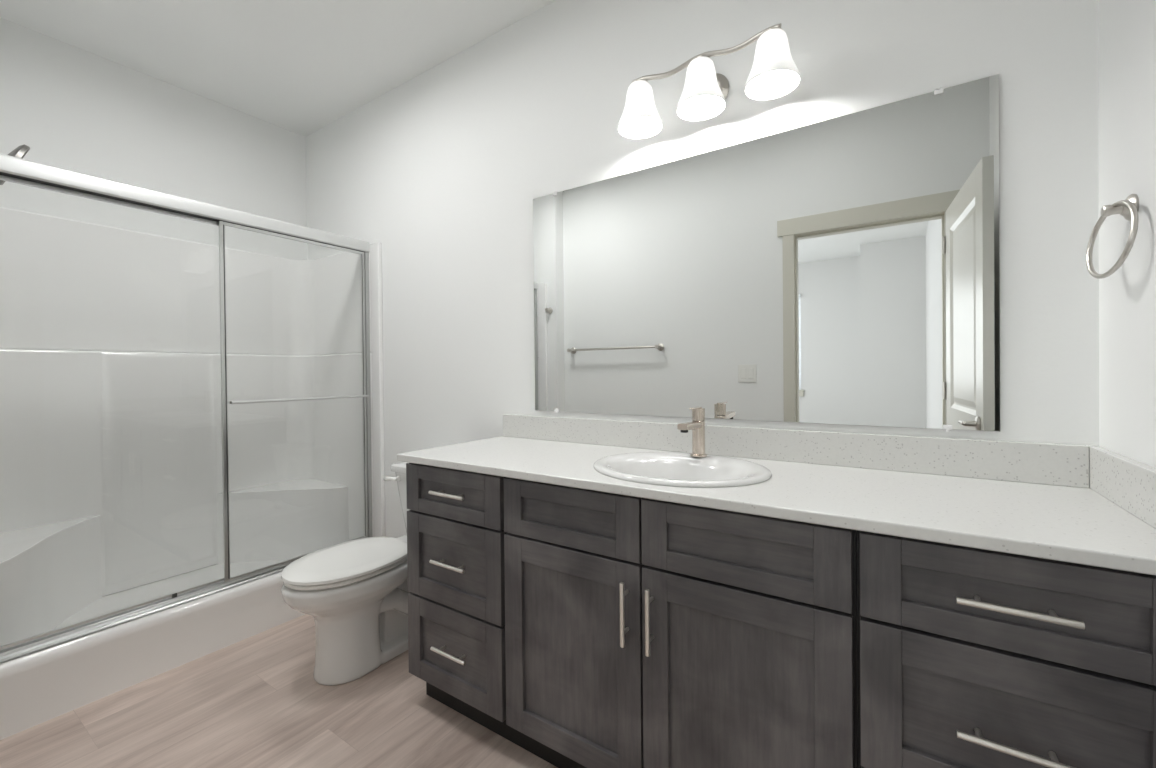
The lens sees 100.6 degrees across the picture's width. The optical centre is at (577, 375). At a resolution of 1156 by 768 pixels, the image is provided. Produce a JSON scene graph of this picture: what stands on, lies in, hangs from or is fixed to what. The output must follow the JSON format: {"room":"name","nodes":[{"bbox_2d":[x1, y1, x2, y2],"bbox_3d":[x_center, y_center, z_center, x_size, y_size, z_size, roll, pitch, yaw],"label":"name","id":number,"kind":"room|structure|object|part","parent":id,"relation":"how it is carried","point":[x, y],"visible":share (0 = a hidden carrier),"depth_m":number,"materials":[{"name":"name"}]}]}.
{"room":"bathroom","nodes":[
{"label":"bathroom","id":0,"kind":"room"},
{"bbox_2d":[0,17,306,259],"bbox_3d":[-2.300,-0.175,2.439,0.120,2.743,1.760,0,0,34],"label":"wall","id":1,"kind":"structure","parent":0,"point":[76,109],"depth_m":2.43,"materials":[{"name":"white paint"}]},
{"bbox_2d":[0,0,555,136],"bbox_3d":[-0.734,-1.580,1.444,3.841,0.050,1.880,0,0,34],"label":"ceiling","id":2,"kind":"structure","parent":0,"point":[300,67],"depth_m":2.22,"materials":[{"name":"white paint"}]},
{"bbox_2d":[0,614,557,767],"bbox_3d":[-0.690,1.213,1.490,3.841,0.050,1.820,0,0,34],"label":"floor","id":3,"kind":"structure","parent":0,"point":[256,701],"depth_m":1.64,"materials":[{"name":"wood"}]},
{"bbox_2d":[0,207,384,739],"bbox_3d":[-1.845,0.231,2.277,0.804,1.925,1.530,0,0,34],"label":"shower stall","id":4,"kind":"object","parent":3,"relation":"on","point":[111,488],"visible":0.77,"depth_m":2.38,"materials":[{"name":"white plastic"}]},
{"bbox_3d":[-2.172,0.867,1.930,0.565,0.405,0.488,0,0,34],"label":"seat","id":5,"kind":"part","parent":4,"relation":"part of","materials":[{"name":"white plastic"}]},
{"bbox_3d":[-2.141,0.447,2.480,0.008,1.125,0.454,0,0,34],"label":"panel","id":6,"kind":"part","parent":4,"relation":"part of","materials":[{"name":"white plastic"}]},
{"bbox_2d":[0,153,371,661],"bbox_3d":[-1.590,0.096,2.105,0.092,1.690,1.475,0,0,34],"label":"shower door","id":7,"kind":"structure","parent":4,"relation":"attached to","point":[12,169],"depth_m":2.11,"materials":[{"name":"silver glass"}]},
{"bbox_3d":[-1.796,0.120,1.846,0.013,1.600,0.768,0,0,34],"label":"sliding door","id":8,"kind":"part","parent":7,"relation":"part of","materials":[{"name":"clear glass"}]},
{"bbox_3d":[-1.386,0.112,2.413,0.013,1.600,0.690,0,0,34],"label":"sliding door","id":9,"kind":"part","parent":7,"relation":"part of","materials":[{"name":"clear glass"}]},
{"bbox_3d":[-1.679,0.856,2.748,0.475,0.405,0.491,0,0,34],"label":"seat","id":10,"kind":"part","parent":4,"relation":"part of","materials":[{"name":"white plastic"}]},
{"bbox_2d":[281,462,409,685],"bbox_3d":[-0.866,0.806,2.078,0.404,0.758,0.766,0,0,34],"label":"toilet","id":11,"kind":"object","parent":3,"relation":"on","point":[355,592],"visible":0.73,"depth_m":1.87,"materials":[{"name":"white ceramic"}]},
{"bbox_3d":[-0.936,0.747,1.962,0.376,0.027,0.490,0,0,34],"label":"lid","id":12,"kind":"part","parent":11,"relation":"part of","materials":[{"name":"white plastic"}]},
{"bbox_3d":[-0.936,0.771,1.962,0.362,0.016,0.477,0,0,34],"label":"seat","id":13,"kind":"part","parent":11,"relation":"part of","materials":[{"name":"white plastic"}]},
{"bbox_3d":[-0.868,0.985,2.061,0.375,0.401,0.732,0,0,34],"label":"bowl","id":14,"kind":"part","parent":11,"relation":"part of","materials":[{"name":"white ceramic"}]},
{"bbox_3d":[-0.903,0.498,2.308,0.089,0.026,0.024,0,0,34],"label":"lever","id":15,"kind":"part","parent":11,"relation":"part of","materials":[{"name":"white plastic"}]},
{"bbox_3d":[-0.708,0.444,2.306,0.392,0.040,0.203,0,0,34],"label":"tank lid","id":16,"kind":"part","parent":11,"relation":"part of","materials":[{"name":"white ceramic"}]},
{"bbox_3d":[-0.703,0.627,2.311,0.360,0.324,0.179,0,0,34],"label":"tank","id":17,"kind":"part","parent":11,"relation":"part of","materials":[{"name":"white ceramic"}]},
{"bbox_2d":[406,463,519,745],"bbox_3d":[-0.279,0.741,1.813,0.464,0.880,0.570,0,0,34],"label":"base cabinet","id":18,"kind":"object","parent":3,"relation":"on","point":[456,570],"visible":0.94,"depth_m":1.59,"materials":[{"name":"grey wood"}]},
{"bbox_3d":[-0.428,0.393,1.588,0.160,0.012,0.036,0,0,34],"label":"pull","id":19,"kind":"part","parent":18,"relation":"part of","materials":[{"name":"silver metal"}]},
{"bbox_3d":[-0.426,0.627,1.589,0.160,0.012,0.036,0,0,34],"label":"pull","id":20,"kind":"part","parent":18,"relation":"part of","materials":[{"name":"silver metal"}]},
{"bbox_3d":[-0.423,0.922,1.591,0.160,0.012,0.036,0,0,34],"label":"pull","id":21,"kind":"part","parent":18,"relation":"part of","materials":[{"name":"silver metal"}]},
{"bbox_3d":[-0.422,0.454,1.606,0.322,0.047,0.019,0,0,34],"label":"rail","id":22,"kind":"part","parent":18,"relation":"part of","materials":[{"name":"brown wood"}]},
{"bbox_3d":[-0.419,0.741,1.608,0.322,0.064,0.019,0,0,34],"label":"rail","id":23,"kind":"part","parent":18,"relation":"part of","materials":[{"name":"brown wood"}]},
{"bbox_3d":[-0.420,0.395,1.610,0.324,0.070,0.006,0,0,34],"label":"drawer","id":24,"kind":"part","parent":18,"relation":"part of","materials":[{"name":"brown wood"}]},
{"bbox_3d":[-0.423,0.337,1.605,0.322,0.047,0.019,0,0,34],"label":"rail","id":25,"kind":"part","parent":18,"relation":"part of","materials":[{"name":"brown wood"}]},
{"bbox_3d":[-0.416,1.036,1.610,0.322,0.064,0.019,0,0,34],"label":"rail","id":26,"kind":"part","parent":18,"relation":"part of","materials":[{"name":"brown wood"}]},
{"bbox_3d":[-0.421,0.516,1.607,0.322,0.064,0.019,0,0,34],"label":"rail","id":27,"kind":"part","parent":18,"relation":"part of","materials":[{"name":"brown wood"}]},
{"bbox_3d":[-0.419,0.812,1.609,0.322,0.064,0.019,0,0,34],"label":"rail","id":28,"kind":"part","parent":18,"relation":"part of","materials":[{"name":"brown wood"}]},
{"bbox_3d":[-0.417,0.629,1.612,0.324,0.162,0.006,0,0,34],"label":"drawer","id":29,"kind":"part","parent":18,"relation":"part of","materials":[{"name":"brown wood"}]},
{"bbox_3d":[-0.414,0.924,1.614,0.324,0.160,0.006,0,0,34],"label":"drawer","id":30,"kind":"part","parent":18,"relation":"part of","materials":[{"name":"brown wood"}]},
{"bbox_2d":[504,477,857,767],"bbox_3d":[0.302,0.738,1.419,0.936,0.880,0.579,0,0,34],"label":"base cabinet","id":31,"kind":"object","parent":3,"relation":"on","point":[640,632],"visible":0.95,"depth_m":1.17,"materials":[{"name":"black wood"}]},
{"bbox_3d":[-0.030,0.452,1.344,0.322,0.047,0.019,0,0,34],"label":"rail","id":32,"kind":"part","parent":31,"relation":"part of","materials":[{"name":"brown wood"}]},
{"bbox_3d":[-0.032,0.335,1.343,0.322,0.047,0.019,0,0,34],"label":"rail","id":33,"kind":"part","parent":31,"relation":"part of","materials":[{"name":"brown wood"}]},
{"bbox_3d":[-0.030,0.516,1.345,0.322,0.068,0.019,0,0,34],"label":"rail","id":34,"kind":"part","parent":31,"relation":"part of","materials":[{"name":"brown wood"}]},
{"bbox_3d":[-0.025,1.032,1.348,0.322,0.068,0.019,0,0,34],"label":"rail","id":35,"kind":"part","parent":31,"relation":"part of","materials":[{"name":"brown wood"}]},
{"bbox_3d":[-0.024,0.774,1.351,0.323,0.448,0.006,0,0,34],"label":"door","id":36,"kind":"part","parent":31,"relation":"part of","materials":[{"name":"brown wood"}]},
{"bbox_3d":[0.117,0.600,1.214,0.012,0.160,0.036,0,0,34],"label":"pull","id":37,"kind":"part","parent":31,"relation":"part of","materials":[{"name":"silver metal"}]},
{"bbox_3d":[0.175,0.599,1.175,0.012,0.160,0.036,0,0,34],"label":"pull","id":38,"kind":"part","parent":31,"relation":"part of","materials":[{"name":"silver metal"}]},
{"bbox_3d":[0.356,0.450,1.086,0.324,0.047,0.019,0,0,34],"label":"rail","id":39,"kind":"part","parent":31,"relation":"part of","materials":[{"name":"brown wood"}]},
{"bbox_3d":[0.355,0.333,1.085,0.324,0.047,0.019,0,0,34],"label":"rail","id":40,"kind":"part","parent":31,"relation":"part of","materials":[{"name":"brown wood"}]},
{"bbox_3d":[0.357,0.514,1.086,0.324,0.068,0.019,0,0,34],"label":"rail","id":41,"kind":"part","parent":31,"relation":"part of","materials":[{"name":"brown wood"}]},
{"bbox_3d":[0.362,0.772,1.093,0.325,0.448,0.006,0,0,34],"label":"door","id":42,"kind":"part","parent":31,"relation":"part of","materials":[{"name":"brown wood"}]},
{"bbox_2d":[397,414,1155,574],"bbox_3d":[0.291,0.236,1.431,1.894,0.125,0.564,0,0,34],"label":"countertop","id":43,"kind":"structure","parent":31,"relation":"on","point":[1091,505],"depth_m":1.17,"materials":[{"name":"white stone"}]},
{"bbox_2d":[593,452,771,487],"bbox_3d":[0.293,0.341,1.409,0.516,0.162,0.442,0,0,34],"label":"sink","id":44,"kind":"object","parent":43,"relation":"in","point":[677,469],"visible":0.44,"depth_m":1.48,"materials":[{"name":"white ceramic"}]},
{"bbox_2d":[677,407,706,456],"bbox_3d":[0.359,0.181,1.509,0.053,0.159,0.167,0,0,34],"label":"faucet","id":45,"kind":"object","parent":43,"relation":"on","point":[697,425],"visible":1,"depth_m":1.54,"materials":[{"name":"silver metal"}]},
{"bbox_3d":[0.348,0.156,1.493,0.032,0.026,0.129,0,0,34],"label":"spout","id":46,"kind":"part","parent":45,"relation":"part of","materials":[{"name":"silver metal"}]},
{"bbox_3d":[0.390,0.125,1.556,0.041,0.039,0.041,0,0,34],"label":"handle","id":47,"kind":"part","parent":45,"relation":"part of","materials":[{"name":"silver metal"}]},
{"bbox_2d":[857,530,1155,767],"bbox_3d":[0.888,0.735,1.033,0.465,0.880,0.570,0,0,34],"label":"base cabinet","id":48,"kind":"object","parent":3,"relation":"on","point":[968,657],"visible":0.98,"depth_m":0.83,"materials":[{"name":"black wood"}]},
{"bbox_3d":[0.749,0.735,0.827,0.317,0.064,0.019,0,0,34],"label":"rail","id":49,"kind":"part","parent":48,"relation":"part of","materials":[{"name":"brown wood"}]},
{"bbox_3d":[0.739,0.629,0.810,0.158,0.012,0.036,0,0,34],"label":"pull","id":50,"kind":"part","parent":48,"relation":"part of","materials":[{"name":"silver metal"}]},
{"bbox_3d":[0.737,0.393,0.809,0.158,0.012,0.036,0,0,34],"label":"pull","id":51,"kind":"part","parent":48,"relation":"part of","materials":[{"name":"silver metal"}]},
{"bbox_3d":[0.749,0.389,0.829,0.318,0.070,0.006,0,0,34],"label":"drawer","id":52,"kind":"part","parent":48,"relation":"part of","materials":[{"name":"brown wood"}]},
{"bbox_3d":[0.751,0.623,0.830,0.318,0.162,0.006,0,0,34],"label":"drawer","id":53,"kind":"part","parent":48,"relation":"part of","materials":[{"name":"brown wood"}]},
{"bbox_3d":[0.747,0.448,0.824,0.317,0.047,0.019,0,0,34],"label":"rail","id":54,"kind":"part","parent":48,"relation":"part of","materials":[{"name":"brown wood"}]},
{"bbox_3d":[0.745,0.331,0.824,0.317,0.047,0.019,0,0,34],"label":"rail","id":55,"kind":"part","parent":48,"relation":"part of","materials":[{"name":"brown wood"}]},
{"bbox_3d":[0.747,0.510,0.825,0.317,0.064,0.019,0,0,34],"label":"rail","id":56,"kind":"part","parent":48,"relation":"part of","materials":[{"name":"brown wood"}]},
{"bbox_2d":[306,0,1098,537],"bbox_3d":[-0.231,-0.194,2.186,3.841,2.743,0.120,0,0,34],"label":"wall","id":57,"kind":"structure","parent":0,"point":[445,169],"depth_m":1.82,"materials":[{"name":"white paint"}]},
{"bbox_2d":[618,23,799,138],"bbox_3d":[0.405,-0.948,1.561,0.588,0.177,0.189,0,0,34],"label":"vanity light","id":58,"kind":"object","parent":57,"relation":"attached to","point":[774,74],"visible":1,"depth_m":1.50,"materials":[{"name":"white glass"}]},
{"bbox_3d":[0.215,-0.930,1.667,0.060,0.116,0.060,0,0,34],"label":"light bulb","id":59,"kind":"part","parent":58,"relation":"part of","materials":[{"name":"white glass"}]},
{"bbox_3d":[0.215,-0.933,1.667,0.154,0.150,0.154,0,0,34],"label":"lamp shade","id":60,"kind":"part","parent":58,"relation":"part of","materials":[{"name":"white glass"}]},
{"bbox_3d":[0.395,-0.931,1.546,0.060,0.116,0.060,0,0,34],"label":"light bulb","id":61,"kind":"part","parent":58,"relation":"part of","materials":[{"name":"white glass"}]},
{"bbox_3d":[0.395,-0.934,1.546,0.154,0.150,0.154,0,0,34],"label":"lamp shade","id":62,"kind":"part","parent":58,"relation":"part of","materials":[{"name":"white glass"}]},
{"bbox_3d":[0.451,-0.967,1.629,0.118,0.118,0.024,0,0,34],"label":"plate","id":63,"kind":"part","parent":58,"relation":"part of","materials":[{"name":"silver metal"}]},
{"bbox_3d":[0.576,-0.932,1.425,0.060,0.116,0.060,0,0,34],"label":"light bulb","id":64,"kind":"part","parent":58,"relation":"part of","materials":[{"name":"white glass"}]},
{"bbox_3d":[0.576,-0.935,1.425,0.154,0.150,0.154,0,0,34],"label":"lamp shade","id":65,"kind":"part","parent":58,"relation":"part of","materials":[{"name":"white glass"}]},
{"bbox_2d":[533,74,999,431],"bbox_3d":[0.444,-0.310,1.651,1.524,0.926,0.015,0,0,34],"label":"mirror","id":66,"kind":"object","parent":57,"relation":"attached to","point":[844,269],"visible":1,"depth_m":1.49,"materials":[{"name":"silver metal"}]},
{"bbox_2d":[503,414,1088,487],"bbox_3d":[0.439,0.220,1.659,1.862,0.100,0.020,0,0,34],"label":"backsplash","id":67,"kind":"structure","parent":57,"relation":"attached to","point":[1026,462],"depth_m":1.41,"materials":[{"name":"white stone"}]},
{"bbox_2d":[1098,0,1155,467],"bbox_3d":[0.792,-0.191,0.370,0.120,2.743,1.760,0,0,34],"label":"wall","id":68,"kind":"structure","parent":0,"point":[1126,28],"depth_m":0.99,"materials":[{"name":"white paint"}]},
{"bbox_2d":[1086,194,1138,278],"bbox_3d":[1.087,-0.282,0.970,0.056,0.166,0.151,0,0,34],"label":"towel ring","id":69,"kind":"object","parent":68,"relation":"attached to","point":[1128,208],"visible":1,"depth_m":0.96,"materials":[{"name":"silver metal"}]},
{"bbox_3d":[1.092,-0.339,0.980,0.030,0.023,0.023,0,0,34],"label":"post","id":70,"kind":"part","parent":69,"relation":"part of","materials":[{"name":"silver metal"}]},
{"bbox_3d":[1.109,-0.339,0.969,0.017,0.053,0.053,0,0,34],"label":"wall plate","id":71,"kind":"part","parent":69,"relation":"part of","materials":[{"name":"silver metal"}]},
{"bbox_3d":[-1.180,-0.174,0.768,3.601,2.743,0.228,0,0,34],"label":"wall","id":72,"kind":"structure","parent":0,"visible":0},
{"bbox_2d":[0,144,29,184],"bbox_3d":[-2.242,-0.816,1.780,0.182,0.172,0.279,0,0,34],"label":"showerhead","id":73,"kind":"object","parent":72,"relation":"attached to","point":[20,151],"visible":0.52,"depth_m":1.82,"materials":[{"name":"silver metal"}]}
]}

